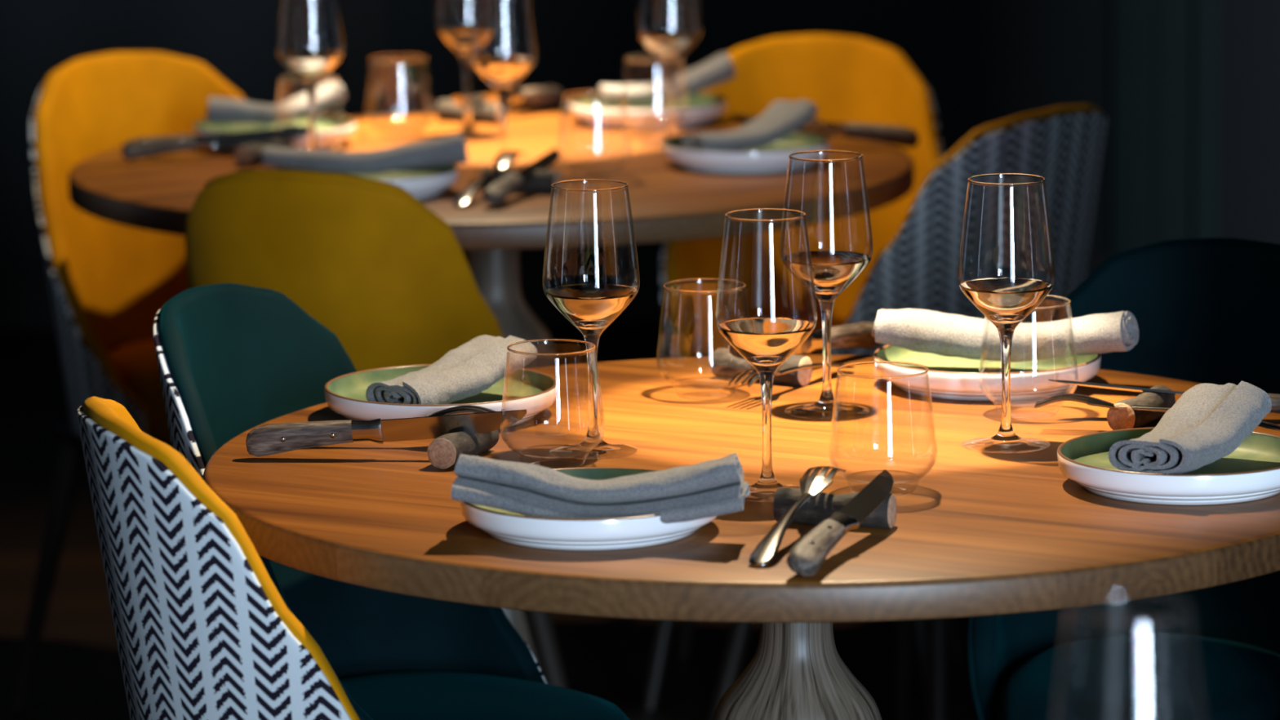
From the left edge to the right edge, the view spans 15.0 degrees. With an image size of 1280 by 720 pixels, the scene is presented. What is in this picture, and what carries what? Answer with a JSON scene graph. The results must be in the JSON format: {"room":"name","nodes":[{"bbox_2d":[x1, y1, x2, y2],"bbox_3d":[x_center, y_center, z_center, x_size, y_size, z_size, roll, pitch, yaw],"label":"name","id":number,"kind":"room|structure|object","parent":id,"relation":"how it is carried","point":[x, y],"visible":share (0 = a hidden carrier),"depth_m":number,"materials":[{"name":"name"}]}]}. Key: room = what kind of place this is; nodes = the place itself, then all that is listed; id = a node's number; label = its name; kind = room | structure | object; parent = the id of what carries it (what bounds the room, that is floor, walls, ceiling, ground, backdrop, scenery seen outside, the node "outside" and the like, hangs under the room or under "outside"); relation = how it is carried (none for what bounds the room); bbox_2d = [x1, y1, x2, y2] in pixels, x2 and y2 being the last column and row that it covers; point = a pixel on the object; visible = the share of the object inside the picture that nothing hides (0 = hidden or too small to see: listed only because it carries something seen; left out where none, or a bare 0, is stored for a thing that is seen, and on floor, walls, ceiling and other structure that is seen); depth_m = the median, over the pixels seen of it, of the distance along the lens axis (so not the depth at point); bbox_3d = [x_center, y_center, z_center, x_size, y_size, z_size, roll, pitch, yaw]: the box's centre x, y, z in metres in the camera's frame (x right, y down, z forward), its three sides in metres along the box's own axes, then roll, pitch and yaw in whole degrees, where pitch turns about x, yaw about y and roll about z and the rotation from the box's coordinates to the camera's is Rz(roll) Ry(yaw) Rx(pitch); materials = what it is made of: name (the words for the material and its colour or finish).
{"room":"restaurant dining room","nodes":[
{"label":"restaurant dining room","id":0,"kind":"room"},
{"bbox_2d":[0,320,974,719],"bbox_3d":[0.009,0.825,4.306,7.200,0.050,10.400,-1,10,0],"label":"floor","id":1,"kind":"structure","parent":0,"point":[77,674],"depth_m":6.77,"materials":[{"name":"black"}]},
{"bbox_2d":[10,51,244,711],"bbox_3d":[-0.563,0.044,6.219,0.388,0.844,0.433,-7,12,-33],"label":"upholstered dining chair","id":2,"kind":"object","parent":1,"relation":"on","point":[108,282],"visible":0.45,"depth_m":6.27,"materials":[{"name":"fabric"}]},
{"bbox_2d":[76,396,359,719],"bbox_3d":[-0.226,0.438,3.941,0.433,0.844,0.388,-4,10,-17],"label":"upholstered dining chair","id":3,"kind":"object","parent":1,"relation":"on","point":[203,630],"visible":1,"depth_m":3.73,"materials":[{"name":"fabric"}]},
{"bbox_2d":[185,168,568,688],"bbox_3d":[-0.295,0.180,5.424,0.388,0.844,0.433,3,11,20],"label":"upholstered dining chair","id":4,"kind":"object","parent":1,"relation":"on","point":[366,260],"visible":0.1,"depth_m":5.18,"materials":[{"name":"yellow fabric"}]},
{"bbox_2d":[152,283,629,719],"bbox_3d":[-0.210,0.362,4.375,0.433,0.844,0.388,3,11,22],"label":"upholstered dining chair","id":5,"kind":"object","parent":1,"relation":"on","point":[233,359],"visible":0.49,"depth_m":4.44,"materials":[{"name":"fabric"}]},
{"bbox_2d":[68,111,914,719],"bbox_3d":[-0.175,0.129,5.981,1.025,0.750,1.025,4,11,27],"label":"round dining table","id":6,"kind":"object","parent":1,"relation":"on","point":[669,202],"visible":0.44,"depth_m":5.75,"materials":[{"name":"brown wood"}]},
{"bbox_2d":[121,125,309,160],"bbox_3d":[-0.515,-0.266,5.949,0.236,0.039,0.021,-1,10,-4],"label":"table knife","id":7,"kind":"object","parent":6,"relation":"on","point":[139,148],"visible":0.96,"depth_m":5.94,"materials":[{"name":"silver metal"}]},
{"bbox_2d":[233,138,293,167],"bbox_3d":[-0.458,-0.254,5.929,0.028,0.028,0.094,5,11,29],"label":"cutlery rest","id":8,"kind":"object","parent":6,"relation":"on","point":[248,154],"visible":0.69,"depth_m":5.89,"materials":[{"name":"brown wood"}]},
{"bbox_2d":[192,113,355,152],"bbox_3d":[-0.457,-0.283,6.089,0.204,0.029,0.204,0,10,3],"label":"dinner plate","id":9,"kind":"object","parent":6,"relation":"on","point":[330,131],"visible":0.51,"depth_m":6.12,"materials":[{"name":"green ceramic"}]},
{"bbox_2d":[205,79,346,124],"bbox_3d":[-0.457,-0.322,6.087,0.180,0.052,0.069,-4,10,-17],"label":"rolled napkin","id":10,"kind":"object","parent":9,"relation":"on","point":[220,109],"visible":0.92,"depth_m":6.06,"materials":[{"name":"grey fabric"}]},
{"bbox_2d":[274,124,315,130],"bbox_3d":[-0.503,-0.270,5.987,0.208,0.038,0.026,-1,10,0],"label":"fork","id":11,"kind":"object","parent":6,"relation":"on","point":[286,126],"visible":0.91,"depth_m":5.98,"materials":[{"name":"silver metal"}]},
{"bbox_2d":[274,75,346,151],"bbox_3d":[-0.403,-0.294,5.945,0.087,0.100,0.087,0,10,5],"label":"tumbler","id":12,"kind":"object","parent":6,"relation":"on","point":[337,77],"visible":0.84,"depth_m":5.94,"materials":[{"name":"clear glass"}]},
{"bbox_2d":[276,0,344,168],"bbox_3d":[-0.396,-0.344,5.861,0.081,0.226,0.081,-6,11,-27],"label":"wine glass","id":13,"kind":"object","parent":6,"relation":"on","point":[311,68],"visible":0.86,"depth_m":5.85,"materials":[{"name":"clear glass"}]},
{"bbox_2d":[276,0,344,87],"bbox_3d":[-0.397,-0.392,5.852,0.081,0.128,0.081,2,10,15],"label":"bowl","id":14,"kind":"object","parent":13,"relation":"on","point":[311,68],"depth_m":5.84,"materials":[{"name":"clear glass"}]},
{"bbox_2d":[284,164,458,199],"bbox_3d":[-0.312,-0.209,5.658,0.204,0.029,0.204,-3,10,-12],"label":"dinner plate","id":15,"kind":"object","parent":6,"relation":"on","point":[424,182],"visible":0.34,"depth_m":5.61,"materials":[{"name":"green ceramic"}]},
{"bbox_2d":[260,133,468,173],"bbox_3d":[-0.320,-0.239,5.647,0.242,0.046,0.068,-1,10,0],"label":"rolled napkin","id":16,"kind":"object","parent":15,"relation":"on","point":[448,150],"visible":0.98,"depth_m":5.62,"materials":[{"name":"grey fabric"}]},
{"bbox_2d":[364,54,433,138],"bbox_3d":[-0.305,-0.333,6.157,0.087,0.100,0.087,-2,10,-7],"label":"tumbler","id":17,"kind":"object","parent":6,"relation":"on","point":[425,57],"visible":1,"depth_m":6.16,"materials":[{"name":"clear glass"}]},
{"bbox_2d":[434,0,498,139],"bbox_3d":[-0.218,-0.395,6.138,0.081,0.226,0.081,1,10,10],"label":"wine glass","id":18,"kind":"object","parent":6,"relation":"on","point":[457,37],"visible":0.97,"depth_m":6.13,"materials":[{"name":"clear glass"}]},
{"bbox_2d":[434,0,498,59],"bbox_3d":[-0.219,-0.443,6.130,0.081,0.128,0.081,-2,10,-10],"label":"bowl","id":19,"kind":"object","parent":18,"relation":"on","point":[457,37],"depth_m":6.12,"materials":[{"name":"clear glass"}]},
{"bbox_2d":[435,99,500,124],"bbox_3d":[-0.219,-0.322,6.303,0.094,0.028,0.028,5,11,29],"label":"cutlery rest","id":20,"kind":"object","parent":6,"relation":"on","point":[446,109],"visible":0.85,"depth_m":6.29,"materials":[{"name":"brown wood"}]},
{"bbox_2d":[452,85,562,108],"bbox_3d":[-0.174,-0.337,6.326,0.020,0.036,0.236,6,12,34],"label":"table knife","id":21,"kind":"object","parent":20,"relation":"on","point":[549,95],"visible":0.92,"depth_m":6.35,"materials":[{"name":"silver metal"}]},
{"bbox_2d":[453,150,527,206],"bbox_3d":[-0.174,-0.211,5.622,0.026,0.041,0.208,3,10,18],"label":"fork","id":22,"kind":"object","parent":6,"relation":"on","point":[501,161],"visible":1,"depth_m":5.61,"materials":[{"name":"silver metal"}]},
{"bbox_2d":[468,0,537,177],"bbox_3d":[-0.163,-0.333,5.782,0.081,0.226,0.081,-1,10,0],"label":"wine glass","id":23,"kind":"object","parent":6,"relation":"on","point":[502,73],"visible":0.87,"depth_m":5.77,"materials":[{"name":"clear glass"}]},
{"bbox_2d":[468,0,537,93],"bbox_3d":[-0.163,-0.381,5.773,0.081,0.128,0.081,8,13,42],"label":"bowl","id":24,"kind":"object","parent":23,"relation":"on","point":[502,73],"depth_m":5.76,"materials":[{"name":"clear glass"}]},
{"bbox_2d":[482,148,559,205],"bbox_3d":[-0.134,-0.212,5.622,0.026,0.036,0.236,3,10,18],"label":"table knife","id":25,"kind":"object","parent":6,"relation":"on","point":[496,193],"visible":1,"depth_m":5.58,"materials":[{"name":"silver metal"}]},
{"bbox_2d":[480,167,562,194],"bbox_3d":[-0.137,-0.208,5.648,0.094,0.028,0.028,3,11,20],"label":"cutlery rest","id":26,"kind":"object","parent":6,"relation":"on","point":[543,181],"visible":0.7,"depth_m":5.63,"materials":[{"name":"brown wood"}]},
{"bbox_2d":[557,90,631,179],"bbox_3d":[-0.054,-0.264,5.749,0.087,0.100,0.087,-4,10,-17],"label":"tumbler","id":27,"kind":"object","parent":6,"relation":"on","point":[623,94],"visible":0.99,"depth_m":5.75,"materials":[{"name":"clear glass"}]},
{"bbox_2d":[568,92,726,129],"bbox_3d":[0.010,-0.321,6.280,0.204,0.029,0.204,3,10,18],"label":"dinner plate","id":28,"kind":"object","parent":6,"relation":"on","point":[703,108],"visible":0.84,"depth_m":6.21,"materials":[{"name":"green ceramic"}]},
{"bbox_2d":[599,52,735,105],"bbox_3d":[0.035,-0.363,6.267,0.175,0.064,0.066,-3,10,-12],"label":"rolled napkin","id":29,"kind":"object","parent":28,"relation":"on","point":[719,69],"visible":0.91,"depth_m":6.24,"materials":[{"name":"grey fabric"}]},
{"bbox_2d":[620,54,688,138],"bbox_3d":[0.018,-0.331,6.125,0.087,0.100,0.087,-1,10,-4],"label":"tumbler","id":30,"kind":"object","parent":6,"relation":"on","point":[626,58],"visible":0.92,"depth_m":6.12,"materials":[{"name":"clear glass"}]},
{"bbox_2d":[636,0,702,147],"bbox_3d":[0.037,-0.380,6.039,0.081,0.226,0.081,-6,11,-30],"label":"wine glass","id":31,"kind":"object","parent":6,"relation":"on","point":[669,47],"visible":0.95,"depth_m":6.03,"materials":[{"name":"clear glass"}]},
{"bbox_2d":[636,0,702,66],"bbox_3d":[0.036,-0.428,6.030,0.081,0.128,0.081,3,11,20],"label":"bowl","id":32,"kind":"object","parent":31,"relation":"on","point":[669,47],"depth_m":6.02,"materials":[{"name":"clear glass"}]},
{"bbox_2d":[661,130,830,173],"bbox_3d":[0.127,-0.250,5.866,0.204,0.029,0.204,-6,11,-27],"label":"dinner plate","id":33,"kind":"object","parent":6,"relation":"on","point":[774,157],"visible":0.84,"depth_m":5.79,"materials":[{"name":"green ceramic"}]},
{"bbox_2d":[680,99,817,151],"bbox_3d":[0.130,-0.281,5.859,0.170,0.056,0.076,-8,13,-38],"label":"rolled napkin","id":34,"kind":"object","parent":33,"relation":"on","point":[780,118],"visible":0.99,"depth_m":5.84,"materials":[{"name":"grey fabric"}]},
{"bbox_2d":[809,118,822,122],"bbox_3d":[0.197,-0.282,6.052,0.028,0.028,0.094,5,11,29],"label":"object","id":35,"kind":"object","parent":6,"relation":"on","point":[817,120],"visible":0.08,"depth_m":6.08,"materials":[{"name":"brown wood"}]},
{"bbox_2d":[730,114,919,147],"bbox_3d":[0.226,-0.282,5.999,0.236,0.038,0.021,2,10,13],"label":"table knife","id":36,"kind":"object","parent":35,"relation":"on","point":[902,136],"visible":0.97,"depth_m":5.98,"materials":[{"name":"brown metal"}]},
{"bbox_2d":[203,354,1279,719],"bbox_3d":[0.134,0.448,4.131,0.987,0.750,0.987,-1,10,0],"label":"round dining table","id":37,"kind":"object","parent":1,"relation":"on","point":[1004,531],"visible":0.69,"depth_m":3.84,"materials":[{"name":"brown wood"}]},
{"bbox_2d":[245,409,526,456],"bbox_3d":[-0.212,0.061,4.058,0.236,0.040,0.018,0,10,5],"label":"table knife","id":38,"kind":"object","parent":37,"relation":"on","point":[270,438],"visible":1,"depth_m":4.06,"materials":[{"name":"brown wood"}]},
{"bbox_2d":[324,364,557,426],"bbox_3d":[-0.174,0.035,4.254,0.204,0.029,0.204,2,10,15],"label":"dinner plate","id":39,"kind":"object","parent":37,"relation":"on","point":[532,391],"visible":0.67,"depth_m":4.26,"materials":[{"name":"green ceramic"}]},
{"bbox_2d":[365,334,537,404],"bbox_3d":[-0.164,0.012,4.243,0.079,0.053,0.148,8,13,41],"label":"rolled napkin","id":40,"kind":"object","parent":39,"relation":"on","point":[470,369],"visible":0.97,"depth_m":4.22,"materials":[{"name":"grey fabric"}]},
{"bbox_2d":[386,404,495,419],"bbox_3d":[-0.221,0.056,4.114,0.209,0.035,0.026,0,10,5],"label":"fork","id":41,"kind":"object","parent":37,"relation":"on","point":[464,408],"visible":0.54,"depth_m":4.10,"materials":[{"name":"silver metal"}]},
{"bbox_2d":[426,429,499,469],"bbox_3d":[-0.147,0.070,4.058,0.028,0.028,0.094,3,11,21],"label":"cutlery rest","id":42,"kind":"object","parent":37,"relation":"on","point":[444,451],"visible":0.91,"depth_m":4.02,"materials":[{"name":"brown wood"}]},
{"bbox_2d":[499,338,604,467],"bbox_3d":[-0.073,0.038,4.022,0.087,0.100,0.087,-10,13,-42],"label":"tumbler","id":43,"kind":"object","parent":37,"relation":"on","point":[540,340],"visible":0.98,"depth_m":4.02,"materials":[{"name":"clear glass"}]},
{"bbox_2d":[459,466,717,550],"bbox_3d":[-0.038,0.117,3.776,0.204,0.029,0.204,-1,10,0],"label":"dinner plate","id":44,"kind":"object","parent":37,"relation":"on","point":[630,532],"visible":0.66,"depth_m":3.69,"materials":[{"name":"white ceramic"}]},
{"bbox_2d":[451,452,750,523],"bbox_3d":[-0.030,0.097,3.721,0.225,0.055,0.062,1,10,7],"label":"rolled napkin","id":45,"kind":"object","parent":44,"relation":"on","point":[710,488],"visible":1,"depth_m":3.70,"materials":[{"name":"grey fabric"}]},
{"bbox_2d":[542,178,639,459],"bbox_3d":[-0.040,-0.035,4.068,0.081,0.226,0.081,1,10,9],"label":"wine glass","id":46,"kind":"object","parent":37,"relation":"on","point":[591,308],"visible":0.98,"depth_m":4.07,"materials":[{"name":"clear glass"}]},
{"bbox_2d":[542,178,639,337],"bbox_3d":[-0.041,-0.083,4.059,0.081,0.128,0.081,-7,12,-34],"label":"bowl","id":47,"kind":"object","parent":46,"relation":"on","point":[591,308],"depth_m":4.05,"materials":[{"name":"clear glass"}]},
{"bbox_2d":[656,278,752,399],"bbox_3d":[0.058,-0.018,4.331,0.087,0.100,0.087,-9,13,-39],"label":"tumbler","id":48,"kind":"object","parent":37,"relation":"on","point":[694,279],"visible":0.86,"depth_m":4.33,"materials":[{"name":"clear glass"}]},
{"bbox_2d":[711,347,812,386],"bbox_3d":[0.110,0.006,4.405,0.094,0.028,0.028,6,12,32],"label":"cutlery rest","id":49,"kind":"object","parent":37,"relation":"on","point":[723,364],"visible":0.61,"depth_m":4.40,"materials":[{"name":"brown wood"}]},
{"bbox_2d":[715,208,817,502],"bbox_3d":[0.101,-0.005,3.886,0.081,0.226,0.081,-10,13,-42],"label":"wine glass","id":50,"kind":"object","parent":37,"relation":"on","point":[766,344],"visible":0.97,"depth_m":3.88,"materials":[{"name":"clear glass"}]},
{"bbox_2d":[715,208,817,373],"bbox_3d":[0.100,-0.053,3.878,0.081,0.128,0.081,2,10,15],"label":"bowl","id":51,"kind":"object","parent":50,"relation":"on","point":[766,343],"depth_m":3.87,"materials":[{"name":"clear glass"}]},
{"bbox_2d":[728,362,854,387],"bbox_3d":[0.139,0.010,4.363,0.026,0.028,0.210,5,11,30],"label":"fork","id":52,"kind":"object","parent":37,"relation":"on","point":[753,371],"visible":0.64,"depth_m":4.33,"materials":[{"name":"silver metal"}]},
{"bbox_2d":[748,466,845,566],"bbox_3d":[0.119,0.117,3.726,0.026,0.041,0.208,3,10,18],"label":"fork","id":53,"kind":"object","parent":37,"relation":"on","point":[766,551],"visible":1,"depth_m":3.71,"materials":[{"name":"silver metal"}]},
{"bbox_2d":[728,321,879,359],"bbox_3d":[0.150,-0.013,4.450,0.020,0.036,0.236,7,12,37],"label":"table knife","id":54,"kind":"object","parent":37,"relation":"on","point":[856,335],"visible":0.56,"depth_m":4.49,"materials":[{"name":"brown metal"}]},
{"bbox_2d":[779,150,873,419],"bbox_3d":[0.162,-0.066,4.234,0.081,0.226,0.081,0,10,6],"label":"wine glass","id":55,"kind":"object","parent":37,"relation":"on","point":[833,271],"visible":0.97,"depth_m":4.23,"materials":[{"name":"clear glass"}]},
{"bbox_2d":[779,150,873,302],"bbox_3d":[0.162,-0.115,4.226,0.081,0.128,0.081,-1,10,-3],"label":"bowl","id":56,"kind":"object","parent":55,"relation":"on","point":[833,271],"depth_m":4.22,"materials":[{"name":"clear glass"}]},
{"bbox_2d":[772,488,897,528],"bbox_3d":[0.151,0.115,3.780,0.094,0.028,0.028,3,10,18],"label":"cutlery rest","id":57,"kind":"object","parent":37,"relation":"on","point":[821,507],"visible":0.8,"depth_m":3.77,"materials":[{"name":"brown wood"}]},
{"bbox_2d":[786,469,893,576],"bbox_3d":[0.155,0.123,3.688,0.026,0.036,0.236,3,10,19],"label":"table knife","id":58,"kind":"object","parent":37,"relation":"on","point":[806,557],"visible":1,"depth_m":3.65,"materials":[{"name":"silver metal"}]},
{"bbox_2d":[828,360,937,496],"bbox_3d":[0.195,0.056,3.899,0.087,0.100,0.087,-9,13,-38],"label":"tumbler","id":59,"kind":"object","parent":37,"relation":"on","point":[873,362],"visible":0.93,"depth_m":3.90,"materials":[{"name":"clear glass"}]},
{"bbox_2d":[873,344,1101,400],"bbox_3d":[0.312,0.008,4.375,0.204,0.029,0.204,5,12,31],"label":"dinner plate","id":60,"kind":"object","parent":37,"relation":"on","point":[953,378],"visible":0.74,"depth_m":4.31,"materials":[{"name":"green ceramic"}]},
{"bbox_2d":[871,308,1138,362],"bbox_3d":[0.327,-0.024,4.355,0.236,0.051,0.068,2,10,13],"label":"rolled napkin","id":61,"kind":"object","parent":60,"relation":"on","point":[922,331],"visible":0.92,"depth_m":4.33,"materials":[{"name":"grey fabric"}]},
{"bbox_2d":[957,173,1054,453],"bbox_3d":[0.307,-0.040,4.075,0.081,0.226,0.081,-7,12,-33],"label":"wine glass","id":62,"kind":"object","parent":37,"relation":"on","point":[1006,302],"visible":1,"depth_m":4.07,"materials":[{"name":"clear glass"}]},
{"bbox_2d":[957,173,1054,331],"bbox_3d":[0.306,-0.088,4.066,0.081,0.128,0.081,6,12,35],"label":"bowl","id":63,"kind":"object","parent":62,"relation":"on","point":[1006,302],"depth_m":4.06,"materials":[{"name":"clear glass"}]},
{"bbox_2d":[977,294,1078,418],"bbox_3d":[0.337,-0.002,4.224,0.087,0.100,0.087,3,10,18],"label":"tumbler","id":64,"kind":"object","parent":37,"relation":"on","point":[1047,295],"visible":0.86,"depth_m":4.22,"materials":[{"name":"clear glass"}]},
{"bbox_2d":[1106,385,1175,430],"bbox_3d":[0.431,0.042,4.178,0.028,0.028,0.094,5,11,28],"label":"cutlery rest","id":65,"kind":"object","parent":37,"relation":"on","point":[1129,418],"visible":0.84,"depth_m":4.15,"materials":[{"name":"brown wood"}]},
{"bbox_2d":[1034,393,1279,430],"bbox_3d":[0.441,0.044,4.132,0.210,0.026,0.026,1,10,12],"label":"fork","id":66,"kind":"object","parent":37,"relation":"on","point":[1091,401],"visible":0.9,"depth_m":4.13,"materials":[{"name":"silver metal"}]},
{"bbox_2d":[1048,379,1279,413],"bbox_3d":[0.470,0.033,4.193,0.236,0.033,0.026,0,10,6],"label":"table knife","id":67,"kind":"object","parent":37,"relation":"on","point":[1275,398],"visible":0.2,"depth_m":4.19,"materials":[{"name":"silver metal"}]},
{"bbox_2d":[1057,426,1279,505],"bbox_3d":[0.438,0.087,3.918,0.204,0.029,0.204,-10,14,-43],"label":"dinner plate","id":68,"kind":"object","parent":37,"relation":"on","point":[1251,472],"visible":0.77,"depth_m":3.85,"materials":[{"name":"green ceramic"}]},
{"bbox_2d":[1108,381,1271,474],"bbox_3d":[0.441,0.055,3.899,0.078,0.056,0.169,5,12,31],"label":"rolled napkin","id":69,"kind":"object","parent":68,"relation":"on","point":[1208,422],"visible":1,"depth_m":3.89,"materials":[{"name":"grey fabric"}]},
{"bbox_2d":[642,33,962,717],"bbox_3d":[0.213,0.019,6.309,0.388,0.844,0.433,1,10,7],"label":"upholstered dining chair","id":70,"kind":"object","parent":1,"relation":"on","point":[852,79],"visible":0.34,"depth_m":6.41,"materials":[{"name":"fabric"}]},
{"bbox_2d":[708,104,1107,719],"bbox_3d":[0.344,0.100,5.840,0.433,0.844,0.388,9,14,43],"label":"upholstered dining chair","id":71,"kind":"object","parent":1,"relation":"on","point":[1006,232],"visible":0.24,"depth_m":5.62,"materials":[{"name":"fabric"}]},
{"bbox_2d":[967,237,1279,719],"bbox_3d":[0.483,0.333,4.496,0.388,0.844,0.433,4,11,24],"label":"upholstered dining chair","id":72,"kind":"object","parent":1,"relation":"on","point":[1205,310],"visible":0.56,"depth_m":4.58,"materials":[{"name":"teal fabric"}]},
{"bbox_3d":[0.309,0.786,2.189,1.000,0.750,1.000,-5,11,-24],"label":"round dining table","id":73,"kind":"object","parent":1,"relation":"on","visible":0},
{"bbox_2d":[1052,591,1205,719],"bbox_3d":[0.251,0.236,2.498,0.081,0.226,0.081,0,10,4],"label":"drinking glass","id":74,"kind":"object","parent":73,"relation":"on","point":[1188,611],"visible":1,"depth_m":2.48,"materials":[{"name":"clear glass"}]},
{"bbox_2d":[0,0,1279,265],"bbox_3d":[-0.018,-1.563,9.117,7.200,3.000,0.100,-1,10,0],"label":"wall","id":75,"kind":"structure","parent":0,"point":[982,63],"depth_m":9.24,"materials":[{"name":"paint"}]},
{"bbox_2d":[338,0,390,116],"bbox_3d":[-0.533,-1.605,9.038,0.090,2.880,0.040,-1,10,0],"label":"trim","id":76,"kind":"structure","parent":75,"relation":"attached to","point":[365,23],"depth_m":9.20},
{"bbox_2d":[0,252,1111,328],"bbox_3d":[-0.002,-0.135,9.306,7.200,0.120,0.020,-1,10,0],"label":"baseboard","id":77,"kind":"structure","parent":75,"relation":"attached to","point":[25,298],"depth_m":9.29,"materials":[{"name":"black"}]},
{"bbox_2d":[1109,0,1155,255],"bbox_3d":[0.922,-1.620,9.033,0.080,2.880,0.050,-1,10,0],"label":"curtain","id":78,"kind":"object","parent":75,"relation":"attached to","point":[1133,22],"depth_m":9.21,"materials":[{"name":"fabric"}]},
{"bbox_2d":[1154,0,1191,243],"bbox_3d":[0.999,-1.623,9.043,0.065,2.880,0.030,-1,10,0],"label":"curtain","id":79,"kind":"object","parent":75,"relation":"attached to","point":[1173,17],"depth_m":9.23,"materials":[{"name":"fabric"}]},
{"bbox_2d":[1191,0,1219,238],"bbox_3d":[1.059,-1.622,9.033,0.045,2.880,0.050,-1,10,0],"label":"curtain","id":80,"kind":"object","parent":75,"relation":"attached to","point":[1206,13],"depth_m":9.21,"materials":[{"name":"fabric"}]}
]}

